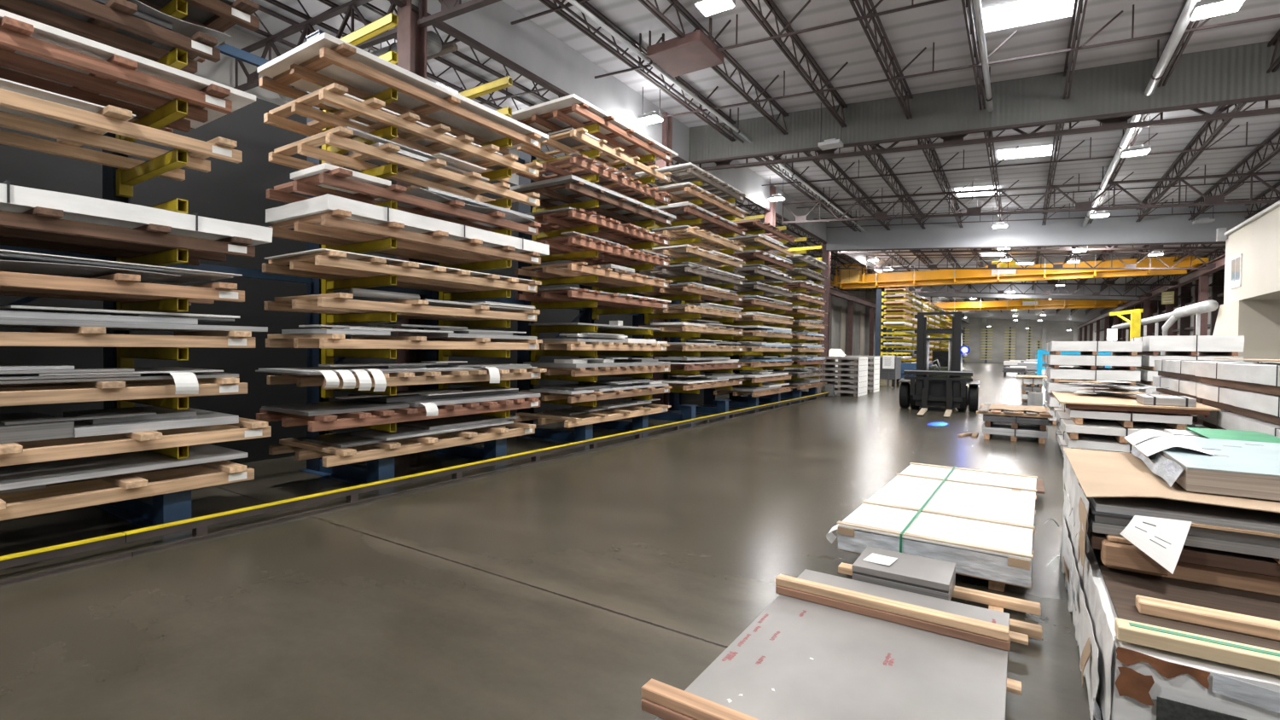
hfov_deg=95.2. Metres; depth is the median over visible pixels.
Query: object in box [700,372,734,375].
pack
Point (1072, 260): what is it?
lamp
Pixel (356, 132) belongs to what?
pack
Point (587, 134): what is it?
pack
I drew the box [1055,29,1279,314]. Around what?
truss
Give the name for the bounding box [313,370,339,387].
paper strip
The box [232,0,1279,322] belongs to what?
ceiling
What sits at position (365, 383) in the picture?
paper strip
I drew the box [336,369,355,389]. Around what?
paper strip
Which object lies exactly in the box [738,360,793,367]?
timber skid
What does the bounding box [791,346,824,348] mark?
pack
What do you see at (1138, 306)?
wall post
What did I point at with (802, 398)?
guard rail
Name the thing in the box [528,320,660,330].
sheet offcut
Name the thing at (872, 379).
empty skid
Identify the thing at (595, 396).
timber skid
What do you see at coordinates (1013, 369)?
trolley
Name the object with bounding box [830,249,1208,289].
crane
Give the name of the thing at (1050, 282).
ceiling
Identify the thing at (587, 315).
rack
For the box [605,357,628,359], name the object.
pack
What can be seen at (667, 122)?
column steel
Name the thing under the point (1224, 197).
ceiling
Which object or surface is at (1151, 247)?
ceiling
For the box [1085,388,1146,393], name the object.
sheet offcut
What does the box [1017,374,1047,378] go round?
sheet
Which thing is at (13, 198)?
pack
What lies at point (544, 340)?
pack
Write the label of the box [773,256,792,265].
pack
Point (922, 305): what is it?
timber skid
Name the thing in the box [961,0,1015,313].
roof truss
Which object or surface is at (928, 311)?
rack
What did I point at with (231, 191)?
wall
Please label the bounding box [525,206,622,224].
pack
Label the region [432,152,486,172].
pack
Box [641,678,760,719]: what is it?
bar
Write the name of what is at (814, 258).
pack
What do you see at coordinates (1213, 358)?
sheet
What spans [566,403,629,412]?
pack
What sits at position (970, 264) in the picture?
ceiling
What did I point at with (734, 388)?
pack
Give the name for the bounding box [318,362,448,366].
pack
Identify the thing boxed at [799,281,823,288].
pack
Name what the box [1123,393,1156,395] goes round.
sheet offcut
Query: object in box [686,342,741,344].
pack
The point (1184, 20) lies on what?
ceiling pipe
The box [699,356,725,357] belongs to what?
pack
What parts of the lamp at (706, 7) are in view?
lamp frame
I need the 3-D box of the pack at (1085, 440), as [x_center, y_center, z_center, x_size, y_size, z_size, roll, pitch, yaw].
[7.487,1.216,9.267,1.336,0.203,3.246,1,1,33]
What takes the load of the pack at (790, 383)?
on the timber skid at (819, 384)
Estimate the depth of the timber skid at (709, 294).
13.32 m
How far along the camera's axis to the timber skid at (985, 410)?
10.91 m
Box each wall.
[0,97,755,463]
[138,27,876,371]
[411,0,969,323]
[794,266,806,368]
[828,273,834,350]
[846,289,855,355]
[864,290,872,355]
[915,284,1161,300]
[948,318,1089,362]
[981,318,986,362]
[1011,320,1015,359]
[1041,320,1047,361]
[1072,322,1077,341]
[1092,273,1211,353]
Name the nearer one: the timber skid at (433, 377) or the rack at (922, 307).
the timber skid at (433, 377)
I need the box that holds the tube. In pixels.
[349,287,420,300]
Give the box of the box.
[646,17,724,77]
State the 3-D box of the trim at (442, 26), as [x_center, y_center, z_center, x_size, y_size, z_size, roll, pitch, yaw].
[24.230,-5.906,51.590,0.140,0.070,127.000,1,1,33]
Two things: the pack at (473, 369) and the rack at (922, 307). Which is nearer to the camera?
the pack at (473, 369)
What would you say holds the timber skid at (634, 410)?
on the rack at (587, 315)
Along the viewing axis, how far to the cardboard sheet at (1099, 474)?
3.41 m
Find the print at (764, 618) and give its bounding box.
[757,613,768,622]
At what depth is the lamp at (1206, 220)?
20.05 m
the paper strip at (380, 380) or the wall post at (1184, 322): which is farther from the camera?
the wall post at (1184, 322)
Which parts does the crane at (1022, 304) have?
handrail, sign plate, hoist frame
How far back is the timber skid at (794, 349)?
19.71 m
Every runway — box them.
[780,279,876,372]
[1077,254,1225,367]
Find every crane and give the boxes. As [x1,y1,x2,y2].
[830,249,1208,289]
[913,297,1127,311]
[1109,308,1143,368]
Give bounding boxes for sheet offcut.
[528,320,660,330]
[1050,390,1117,395]
[1058,380,1091,383]
[1062,383,1105,385]
[1070,385,1117,388]
[1072,391,1100,394]
[1075,383,1142,387]
[1077,388,1138,390]
[1082,381,1134,383]
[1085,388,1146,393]
[1089,391,1136,395]
[1090,384,1121,387]
[1096,380,1128,383]
[1106,386,1169,389]
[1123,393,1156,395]
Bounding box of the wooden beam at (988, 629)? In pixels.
[775,574,1009,640]
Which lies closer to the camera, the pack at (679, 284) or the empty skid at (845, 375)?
the pack at (679, 284)
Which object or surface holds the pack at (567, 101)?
on the timber skid at (560, 114)
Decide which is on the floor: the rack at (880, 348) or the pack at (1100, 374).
the rack at (880, 348)
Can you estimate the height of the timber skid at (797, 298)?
0.138 m
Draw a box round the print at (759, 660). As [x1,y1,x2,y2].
[755,656,765,664]
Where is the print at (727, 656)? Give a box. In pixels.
[721,651,733,661]
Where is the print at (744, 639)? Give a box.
[737,634,750,646]
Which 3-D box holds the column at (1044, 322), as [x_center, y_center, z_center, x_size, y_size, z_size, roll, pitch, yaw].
[68.125,-3.011,98.509,0.600,7.152,0.500,1,1,33]
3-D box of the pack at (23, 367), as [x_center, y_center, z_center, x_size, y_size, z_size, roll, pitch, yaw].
[-4.641,0.055,4.268,0.465,0.027,0.648,1,1,33]
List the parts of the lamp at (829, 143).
lamp frame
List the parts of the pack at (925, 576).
plate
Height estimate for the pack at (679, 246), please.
0.037 m
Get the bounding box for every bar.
[640,698,696,719]
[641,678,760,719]
[775,585,1010,651]
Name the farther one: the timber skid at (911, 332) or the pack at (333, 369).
the timber skid at (911, 332)
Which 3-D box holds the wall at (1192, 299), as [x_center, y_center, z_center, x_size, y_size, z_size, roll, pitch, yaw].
[38.887,-2.188,42.070,0.300,7.349,127.000,1,1,33]
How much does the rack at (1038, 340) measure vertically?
3.820 m
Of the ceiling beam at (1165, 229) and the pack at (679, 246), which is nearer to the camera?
the pack at (679, 246)
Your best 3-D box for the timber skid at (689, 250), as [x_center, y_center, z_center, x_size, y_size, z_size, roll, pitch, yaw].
[1.339,-2.384,13.898,1.410,0.138,2.829,1,1,33]
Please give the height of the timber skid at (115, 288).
0.150 m
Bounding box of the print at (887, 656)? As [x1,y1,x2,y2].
[883,652,891,665]
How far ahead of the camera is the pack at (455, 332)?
7.77 m
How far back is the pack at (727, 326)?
13.97 m
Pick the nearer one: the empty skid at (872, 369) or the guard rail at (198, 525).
the guard rail at (198, 525)
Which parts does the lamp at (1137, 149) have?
lamp frame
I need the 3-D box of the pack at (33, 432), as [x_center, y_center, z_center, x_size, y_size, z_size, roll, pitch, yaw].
[-5.331,0.526,3.856,1.100,0.120,2.104,1,1,33]
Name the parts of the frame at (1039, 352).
post, shelf rail, shelf rail, post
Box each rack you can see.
[0,0,311,528]
[299,12,524,484]
[516,123,655,442]
[631,180,735,421]
[702,214,786,408]
[753,237,822,399]
[874,289,911,376]
[886,296,919,376]
[897,300,926,362]
[905,304,933,359]
[914,307,938,349]
[925,310,943,354]
[925,317,948,360]
[930,314,952,360]
[936,317,952,366]
[962,327,969,362]
[979,327,992,362]
[1004,326,1015,360]
[1025,326,1032,360]
[1035,339,1041,357]
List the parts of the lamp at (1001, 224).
lamp frame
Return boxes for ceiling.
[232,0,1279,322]
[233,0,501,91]
[236,5,884,292]
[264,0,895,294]
[361,2,926,302]
[367,0,565,52]
[442,0,589,46]
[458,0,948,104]
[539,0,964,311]
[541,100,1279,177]
[620,101,1256,169]
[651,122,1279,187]
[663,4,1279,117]
[718,210,1261,232]
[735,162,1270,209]
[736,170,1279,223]
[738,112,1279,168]
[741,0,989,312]
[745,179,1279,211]
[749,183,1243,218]
[761,197,1279,221]
[787,197,1225,228]
[792,238,1225,254]
[807,243,1225,250]
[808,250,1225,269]
[809,264,1025,266]
[811,270,1224,286]
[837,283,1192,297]
[848,254,1223,258]
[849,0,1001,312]
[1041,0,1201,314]
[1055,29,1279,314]
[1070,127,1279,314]
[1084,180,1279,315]
[1099,244,1225,314]
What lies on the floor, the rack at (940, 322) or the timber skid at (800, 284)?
the rack at (940, 322)
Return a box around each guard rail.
[0,532,131,586]
[122,455,519,555]
[509,424,671,467]
[663,408,753,433]
[745,398,803,414]
[797,392,832,402]
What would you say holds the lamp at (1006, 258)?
hanging from the ceiling at (908, 32)
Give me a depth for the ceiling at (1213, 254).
30.38 m
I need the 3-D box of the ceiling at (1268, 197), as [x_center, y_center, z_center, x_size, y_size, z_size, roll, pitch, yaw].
[12.156,-5.585,22.097,22.402,1.491,0.035,1,1,33]
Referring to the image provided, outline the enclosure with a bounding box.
[1212,200,1279,361]
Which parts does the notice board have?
post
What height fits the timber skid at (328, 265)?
0.150 m
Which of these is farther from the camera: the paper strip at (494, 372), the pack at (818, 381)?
the pack at (818, 381)
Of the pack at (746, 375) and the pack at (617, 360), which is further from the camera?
the pack at (746, 375)
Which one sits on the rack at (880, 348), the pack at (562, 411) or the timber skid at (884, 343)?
the timber skid at (884, 343)
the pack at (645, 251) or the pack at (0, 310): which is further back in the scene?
the pack at (645, 251)
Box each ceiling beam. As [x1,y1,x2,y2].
[689,40,1279,162]
[826,203,1267,250]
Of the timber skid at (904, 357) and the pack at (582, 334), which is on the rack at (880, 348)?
the timber skid at (904, 357)
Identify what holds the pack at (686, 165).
on the timber skid at (691, 171)
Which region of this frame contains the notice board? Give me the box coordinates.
[882,354,894,387]
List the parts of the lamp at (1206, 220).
lamp frame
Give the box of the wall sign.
[1161,290,1174,304]
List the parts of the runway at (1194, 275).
post, post, post, post, post, post, post, post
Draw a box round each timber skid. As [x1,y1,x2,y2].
[0,0,220,74]
[0,16,232,133]
[0,88,242,180]
[0,206,255,265]
[0,271,244,305]
[0,326,255,348]
[0,377,247,406]
[0,417,271,466]
[0,460,254,521]
[137,0,259,63]
[256,396,540,431]
[259,42,541,155]
[261,250,541,292]
[263,82,542,182]
[264,292,540,321]
[265,333,542,349]
[266,168,541,235]
[267,209,541,267]
[267,368,546,389]
[268,126,540,209]
[268,422,535,467]
[512,401,671,427]
[514,261,672,288]
[515,154,671,203]
[516,288,668,308]
[517,102,671,169]
[517,127,671,183]
[517,180,672,228]
[519,385,671,403]
[531,208,670,246]
[533,234,670,267]
[536,365,670,376]
[539,341,669,350]
[637,285,744,302]
[638,325,743,335]
[639,265,747,285]
[641,166,745,202]
[643,305,746,318]
[649,245,745,268]
[651,226,745,251]
[654,185,748,219]
[654,205,746,236]
[666,344,744,351]
[668,378,744,390]
[669,362,743,371]
[713,386,794,397]
[715,219,797,243]
[721,236,795,256]
[721,284,795,297]
[721,298,794,311]
[721,314,794,325]
[721,331,794,337]
[726,267,794,283]
[728,251,795,270]
[735,374,791,383]
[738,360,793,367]
[742,346,792,351]
[773,308,827,317]
[773,334,826,340]
[774,321,827,328]
[779,281,826,293]
[780,268,827,281]
[781,295,826,305]
[781,382,826,389]
[785,256,827,270]
[788,371,825,378]
[791,347,825,352]
[791,360,826,365]
[837,562,1042,639]
[883,321,912,326]
[883,336,912,339]
[883,342,912,346]
[884,288,913,294]
[884,294,913,301]
[884,301,913,308]
[884,308,912,314]
[884,314,912,320]
[894,331,917,334]
[894,349,916,352]
[895,292,921,299]
[895,298,921,305]
[898,355,911,359]
[903,360,926,363]
[906,305,920,311]
[915,302,928,308]
[921,301,934,306]
[976,403,1053,418]
[1006,630,1028,695]
[1035,478,1045,494]
[1089,532,1279,577]
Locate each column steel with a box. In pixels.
[395,0,427,426]
[652,111,672,410]
[764,185,776,372]
[820,243,831,382]
[884,264,890,351]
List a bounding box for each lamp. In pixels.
[638,81,663,124]
[694,0,735,16]
[768,176,785,201]
[818,102,843,150]
[868,257,878,261]
[992,214,1007,228]
[1000,251,1011,261]
[1067,250,1079,262]
[1072,246,1085,252]
[1089,195,1109,218]
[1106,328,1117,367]
[1120,116,1151,157]
[1147,244,1163,255]
[1189,0,1244,20]
[1192,206,1215,224]
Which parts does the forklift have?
seat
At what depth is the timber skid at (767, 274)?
16.54 m
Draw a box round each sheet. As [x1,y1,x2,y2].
[0,77,135,134]
[0,249,242,276]
[0,260,180,282]
[126,0,231,60]
[264,248,539,281]
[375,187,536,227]
[989,403,1046,412]
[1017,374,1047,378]
[1063,448,1279,512]
[1119,515,1192,574]
[1185,427,1279,443]
[1213,358,1279,360]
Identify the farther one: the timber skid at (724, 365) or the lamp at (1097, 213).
the lamp at (1097, 213)
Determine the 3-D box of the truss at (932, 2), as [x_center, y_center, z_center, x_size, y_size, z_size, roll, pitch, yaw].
[3.509,-5.715,9.358,22.980,2.026,0.052,1,1,33]
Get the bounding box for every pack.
[0,9,255,128]
[0,180,273,245]
[0,252,233,284]
[0,305,240,318]
[0,309,104,314]
[0,310,197,325]
[0,318,267,331]
[0,364,74,370]
[0,367,134,374]
[0,372,238,384]
[0,373,140,379]
[0,411,156,425]
[0,412,74,443]
[0,443,247,490]
[0,484,46,494]
[24,0,172,55]
[25,366,223,376]
[54,407,238,437]
[63,406,196,424]
[126,314,234,321]
[143,0,234,23]
[255,366,536,375]
[257,32,548,149]
[258,365,472,372]
[261,400,409,416]
[265,193,549,255]
[281,328,390,336]
[290,162,391,194]
[297,425,461,448]
[298,324,392,328]
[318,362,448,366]
[322,93,450,133]
[331,326,453,333]
[335,389,462,399]
[344,126,454,165]
[348,142,430,168]
[348,386,518,402]
[350,420,513,441]
[364,365,425,368]
[374,186,534,220]
[377,324,467,329]
[382,299,534,311]
[395,391,540,407]
[395,414,517,430]
[399,333,536,339]
[410,164,488,187]
[413,133,502,162]
[418,388,518,395]
[420,360,467,363]
[424,328,526,333]
[424,331,512,335]
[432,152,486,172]
[436,365,531,368]
[439,363,529,366]
[471,301,535,308]
[472,302,535,308]
[473,161,506,170]
[509,93,678,168]
[509,174,676,222]
[523,360,670,367]
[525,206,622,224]
[529,388,593,394]
[536,338,624,343]
[537,286,612,294]
[537,382,631,389]
[542,406,615,415]
[546,127,597,146]
[553,359,587,363]
[558,333,627,337]
[561,231,618,244]
[566,335,625,338]
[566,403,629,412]
[568,151,620,173]
[570,358,603,360]
[577,168,627,183]
[580,332,624,335]
[583,133,599,140]
[583,383,668,391]
[587,359,613,362]
[593,401,651,408]
[596,378,650,383]
[597,338,656,343]
[598,266,634,273]
[598,268,665,280]
[599,264,634,270]
[599,380,653,384]
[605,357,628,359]
[614,294,671,302]
[615,186,654,196]
[616,359,657,361]
[628,357,652,359]
[628,398,660,402]
[632,380,662,384]
[634,162,746,199]
[639,249,667,257]
[649,283,736,294]
[650,322,726,328]
[651,225,717,238]
[651,244,724,259]
[654,357,730,360]
[655,202,737,227]
[655,341,667,343]
[655,378,728,383]
[656,181,745,215]
[656,263,730,276]
[667,342,716,345]
[667,356,699,357]
[667,373,732,378]
[668,201,696,205]
[668,303,727,310]
[670,302,743,309]
[670,360,738,364]
[672,374,704,377]
[676,374,744,379]
[677,282,719,288]
[677,303,741,312]
[679,320,700,322]
[680,359,738,361]
[681,261,706,267]
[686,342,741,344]
[687,339,721,341]
[692,319,719,322]
[698,285,729,291]
[699,323,743,327]
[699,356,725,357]
[700,321,722,324]
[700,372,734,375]
[701,232,730,244]
[701,250,743,263]
[702,267,744,279]
[721,281,784,290]
[721,385,781,391]
[724,297,783,304]
[725,263,781,272]
[726,233,783,244]
[727,234,789,251]
[727,343,790,345]
[728,372,788,378]
[731,266,791,279]
[732,325,791,331]
[732,344,791,347]
[733,219,773,230]
[734,249,785,263]
[737,341,766,343]
[738,358,791,361]
[738,382,789,387]
[740,386,763,389]
[741,313,787,319]
[742,295,792,304]
[743,329,791,331]
[743,329,791,333]
[743,369,773,372]
[746,311,793,319]
[748,355,778,357]
[751,372,772,373]
[758,266,787,276]
[770,300,791,305]
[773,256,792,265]
[773,280,813,286]
[773,293,820,299]
[773,306,817,311]
[773,371,812,373]
[774,255,792,261]
[779,358,824,360]
[784,369,822,372]
[784,378,822,382]
[784,380,820,383]
[784,382,817,385]
[785,254,816,263]
[790,344,821,346]
[790,357,825,358]
[791,332,823,335]
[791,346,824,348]
[792,320,814,323]
[794,333,824,336]
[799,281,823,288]
[802,320,822,323]
[806,257,826,266]
[826,462,1037,592]
[851,546,956,600]
[981,421,1047,443]
[983,409,1049,430]
[1021,384,1041,394]
[1021,390,1036,401]
[1021,399,1027,405]
[1022,378,1042,387]
[1043,378,1139,396]
[1043,401,1062,424]
[1045,354,1140,370]
[1045,390,1061,409]
[1046,340,1142,355]
[1046,366,1140,385]
[1053,407,1175,443]
[1055,430,1117,457]
[1056,418,1135,453]
[1058,402,1192,430]
[1059,489,1279,719]
[1063,453,1279,581]
[1124,429,1279,500]
[1130,335,1244,355]
[1134,354,1243,370]
[1135,368,1161,385]
[1135,381,1157,394]
[1152,376,1204,403]
[1152,391,1208,424]
[1154,360,1279,382]
[1164,429,1208,438]
[1186,421,1204,430]
[1193,425,1208,428]
[1194,361,1279,395]
[1196,384,1279,424]
[1197,406,1279,438]
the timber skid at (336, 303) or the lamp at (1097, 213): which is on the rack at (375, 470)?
the timber skid at (336, 303)
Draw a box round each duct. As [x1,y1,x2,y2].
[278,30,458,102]
[1111,299,1218,355]
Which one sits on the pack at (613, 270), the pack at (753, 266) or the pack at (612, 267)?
the pack at (612, 267)
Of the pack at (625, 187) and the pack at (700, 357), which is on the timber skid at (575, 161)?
the pack at (625, 187)
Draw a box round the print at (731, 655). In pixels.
[727,651,738,660]
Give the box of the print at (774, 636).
[769,631,780,640]
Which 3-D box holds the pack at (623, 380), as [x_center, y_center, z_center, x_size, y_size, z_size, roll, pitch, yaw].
[-0.352,0.391,11.031,0.468,0.014,1.305,1,1,33]
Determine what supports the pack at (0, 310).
on the pack at (3, 314)
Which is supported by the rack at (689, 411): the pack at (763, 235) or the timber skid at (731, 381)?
the timber skid at (731, 381)
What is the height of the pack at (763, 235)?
0.053 m
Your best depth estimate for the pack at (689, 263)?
12.87 m
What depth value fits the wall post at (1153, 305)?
48.76 m
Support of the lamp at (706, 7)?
hanging from the ceiling at (908, 32)
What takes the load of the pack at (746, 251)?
on the timber skid at (756, 254)
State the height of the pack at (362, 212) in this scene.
0.170 m
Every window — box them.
[954,186,999,197]
[981,253,1006,255]
[982,0,1074,32]
[997,145,1053,159]
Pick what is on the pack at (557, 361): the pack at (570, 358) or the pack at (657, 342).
the pack at (570, 358)
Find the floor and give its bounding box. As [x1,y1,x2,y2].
[0,361,1103,719]
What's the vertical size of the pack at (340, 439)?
0.030 m
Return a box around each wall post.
[1108,315,1112,354]
[1117,314,1122,355]
[1121,308,1127,355]
[1134,302,1141,334]
[1140,302,1143,355]
[1148,301,1157,336]
[1157,301,1165,354]
[1171,287,1178,355]
[1179,282,1191,336]
[1192,279,1198,335]
[1210,269,1224,335]
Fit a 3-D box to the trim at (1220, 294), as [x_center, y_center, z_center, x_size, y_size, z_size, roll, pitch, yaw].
[43.276,-2.974,49.348,0.270,1.750,90.000,1,1,33]
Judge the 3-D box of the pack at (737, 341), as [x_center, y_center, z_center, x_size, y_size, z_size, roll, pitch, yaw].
[3.202,-0.508,16.673,0.372,0.030,1.252,1,1,33]
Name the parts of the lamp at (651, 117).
lamp frame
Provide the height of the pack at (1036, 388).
0.213 m
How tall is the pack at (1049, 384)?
0.318 m
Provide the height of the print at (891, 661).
0.001 m
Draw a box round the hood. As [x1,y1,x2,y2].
[828,349,846,356]
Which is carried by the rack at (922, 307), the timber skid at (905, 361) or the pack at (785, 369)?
the timber skid at (905, 361)
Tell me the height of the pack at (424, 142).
0.020 m
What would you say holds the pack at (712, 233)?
on the pack at (681, 226)
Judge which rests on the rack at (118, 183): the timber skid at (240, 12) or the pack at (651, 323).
the timber skid at (240, 12)
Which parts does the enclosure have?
roof panel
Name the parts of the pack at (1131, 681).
lumber strip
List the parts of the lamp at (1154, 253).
lamp frame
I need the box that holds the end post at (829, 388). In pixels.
[822,384,836,396]
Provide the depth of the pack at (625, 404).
10.69 m
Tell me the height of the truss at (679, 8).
0.500 m
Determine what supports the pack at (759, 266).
on the pack at (753, 266)
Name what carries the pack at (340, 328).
on the pack at (347, 332)
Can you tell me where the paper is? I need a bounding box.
[1046,555,1062,565]
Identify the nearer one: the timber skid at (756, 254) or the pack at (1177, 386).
the pack at (1177, 386)
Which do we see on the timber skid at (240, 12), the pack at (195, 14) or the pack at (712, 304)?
the pack at (195, 14)
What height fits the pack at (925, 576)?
0.145 m
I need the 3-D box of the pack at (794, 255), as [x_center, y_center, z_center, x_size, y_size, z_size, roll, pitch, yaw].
[5.269,-3.385,19.727,0.854,0.054,1.825,1,1,33]
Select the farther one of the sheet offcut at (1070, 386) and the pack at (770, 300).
the pack at (770, 300)
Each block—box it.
[1106,562,1279,596]
[1135,594,1279,640]
[1136,394,1196,407]
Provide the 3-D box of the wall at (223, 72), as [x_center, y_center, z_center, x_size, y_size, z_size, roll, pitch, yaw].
[19.047,-3.332,54.999,0.300,8.670,127.000,1,1,33]
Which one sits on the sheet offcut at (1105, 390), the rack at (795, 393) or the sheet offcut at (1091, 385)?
the sheet offcut at (1091, 385)
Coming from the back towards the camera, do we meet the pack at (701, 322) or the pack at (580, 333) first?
the pack at (701, 322)
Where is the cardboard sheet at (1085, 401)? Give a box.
[1050,389,1221,415]
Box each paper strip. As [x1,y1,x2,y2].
[163,372,198,394]
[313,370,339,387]
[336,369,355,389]
[347,369,372,390]
[366,368,386,391]
[414,402,438,416]
[483,366,500,383]
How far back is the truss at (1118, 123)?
12.52 m
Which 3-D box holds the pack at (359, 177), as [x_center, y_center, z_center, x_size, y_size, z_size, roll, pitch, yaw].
[-3.297,-1.990,6.461,0.700,0.060,0.754,1,1,33]
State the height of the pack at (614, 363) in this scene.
0.065 m
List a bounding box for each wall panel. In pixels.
[784,343,791,357]
[839,305,845,353]
[859,310,864,355]
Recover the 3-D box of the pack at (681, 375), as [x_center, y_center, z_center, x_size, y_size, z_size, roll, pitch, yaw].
[1.109,0.357,13.329,0.409,0.020,0.812,1,1,33]
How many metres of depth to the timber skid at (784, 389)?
16.36 m
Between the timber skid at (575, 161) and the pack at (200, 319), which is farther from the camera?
the timber skid at (575, 161)
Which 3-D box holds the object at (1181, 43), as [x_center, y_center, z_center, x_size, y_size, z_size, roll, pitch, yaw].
[24.520,-5.648,33.548,0.110,0.500,96.909,1,1,33]
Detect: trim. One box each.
[387,0,969,324]
[688,93,1279,164]
[826,241,1225,251]
[921,296,1161,301]
[1094,292,1223,341]
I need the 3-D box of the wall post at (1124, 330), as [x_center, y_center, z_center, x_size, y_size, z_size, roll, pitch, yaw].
[51.244,-2.264,61.769,0.480,6.649,0.240,1,1,33]
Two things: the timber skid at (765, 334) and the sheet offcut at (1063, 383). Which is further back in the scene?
the timber skid at (765, 334)
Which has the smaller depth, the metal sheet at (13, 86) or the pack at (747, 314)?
the metal sheet at (13, 86)
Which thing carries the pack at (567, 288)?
on the timber skid at (608, 300)
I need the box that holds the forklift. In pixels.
[898,311,979,416]
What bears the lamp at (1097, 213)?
hanging from the ceiling at (908, 32)
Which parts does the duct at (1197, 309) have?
leg, leg, leg, leg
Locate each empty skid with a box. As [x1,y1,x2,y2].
[820,366,867,374]
[820,377,867,385]
[820,387,866,396]
[821,356,867,362]
[821,361,867,368]
[821,372,867,379]
[821,382,867,390]
[849,366,879,372]
[849,376,879,382]
[849,381,879,387]
[849,385,879,392]
[850,356,879,361]
[850,360,879,366]
[850,371,879,377]
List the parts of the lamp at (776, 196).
lamp frame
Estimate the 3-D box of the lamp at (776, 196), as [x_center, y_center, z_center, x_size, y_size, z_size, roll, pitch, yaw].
[4.853,-6.126,20.765,0.500,0.845,0.360,1,1,33]
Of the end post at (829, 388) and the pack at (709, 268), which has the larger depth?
the end post at (829, 388)
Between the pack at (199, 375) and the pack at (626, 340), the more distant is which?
the pack at (626, 340)
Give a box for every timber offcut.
[957,432,973,436]
[971,432,978,437]
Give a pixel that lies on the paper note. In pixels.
(875, 558)
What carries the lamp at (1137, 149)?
hanging from the ceiling at (908, 32)
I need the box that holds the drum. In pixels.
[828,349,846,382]
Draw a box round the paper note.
[862,552,897,565]
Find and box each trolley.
[1001,366,1027,376]
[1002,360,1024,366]
[1017,361,1037,374]
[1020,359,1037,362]
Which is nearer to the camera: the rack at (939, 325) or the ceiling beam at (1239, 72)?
the ceiling beam at (1239, 72)
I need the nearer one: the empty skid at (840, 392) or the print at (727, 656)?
the print at (727, 656)
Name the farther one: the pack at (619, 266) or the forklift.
the forklift
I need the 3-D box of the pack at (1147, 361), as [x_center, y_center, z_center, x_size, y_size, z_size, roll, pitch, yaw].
[12.401,0.060,13.427,1.496,0.328,2.846,1,1,33]
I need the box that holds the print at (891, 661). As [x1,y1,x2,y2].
[888,658,894,666]
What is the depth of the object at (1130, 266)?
30.04 m
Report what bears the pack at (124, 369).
on the pack at (167, 369)
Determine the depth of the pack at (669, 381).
13.16 m
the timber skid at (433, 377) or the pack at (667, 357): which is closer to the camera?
the timber skid at (433, 377)
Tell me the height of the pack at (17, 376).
0.020 m
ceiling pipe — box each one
[553,0,861,232]
[566,0,866,232]
[972,0,993,111]
[1081,0,1200,226]
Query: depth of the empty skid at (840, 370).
21.40 m
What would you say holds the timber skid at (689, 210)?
on the rack at (689, 411)
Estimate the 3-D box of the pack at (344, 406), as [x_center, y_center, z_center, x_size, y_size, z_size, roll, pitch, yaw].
[-3.455,0.535,6.679,1.000,0.040,1.162,1,1,33]
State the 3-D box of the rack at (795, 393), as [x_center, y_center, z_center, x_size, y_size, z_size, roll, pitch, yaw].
[5.211,-1.493,20.535,1.760,5.570,2.140,1,1,33]
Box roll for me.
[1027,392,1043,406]
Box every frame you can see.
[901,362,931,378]
[1035,349,1111,405]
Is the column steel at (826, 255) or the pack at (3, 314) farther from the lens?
the column steel at (826, 255)
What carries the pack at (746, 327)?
on the pack at (743, 329)
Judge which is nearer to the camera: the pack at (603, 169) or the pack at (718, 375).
the pack at (603, 169)
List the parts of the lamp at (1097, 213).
lamp frame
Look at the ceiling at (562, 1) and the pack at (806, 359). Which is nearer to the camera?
the ceiling at (562, 1)
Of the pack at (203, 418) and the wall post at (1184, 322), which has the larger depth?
the wall post at (1184, 322)
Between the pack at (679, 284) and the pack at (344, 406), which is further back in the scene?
the pack at (679, 284)
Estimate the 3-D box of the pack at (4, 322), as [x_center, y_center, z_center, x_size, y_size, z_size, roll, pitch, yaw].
[-4.947,-0.281,4.324,1.200,0.045,3.523,1,1,33]
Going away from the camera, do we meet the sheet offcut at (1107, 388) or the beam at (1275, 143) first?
the sheet offcut at (1107, 388)
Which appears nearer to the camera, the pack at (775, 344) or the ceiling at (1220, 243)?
the pack at (775, 344)
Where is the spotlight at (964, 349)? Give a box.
[960,345,970,354]
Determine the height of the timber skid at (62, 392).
0.150 m
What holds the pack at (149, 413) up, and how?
on the pack at (33, 432)
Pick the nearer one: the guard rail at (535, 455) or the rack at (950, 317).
the guard rail at (535, 455)
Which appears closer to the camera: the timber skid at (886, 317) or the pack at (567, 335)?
the pack at (567, 335)
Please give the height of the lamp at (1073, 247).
0.845 m
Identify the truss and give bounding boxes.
[638,0,976,311]
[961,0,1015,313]
[1028,0,1087,313]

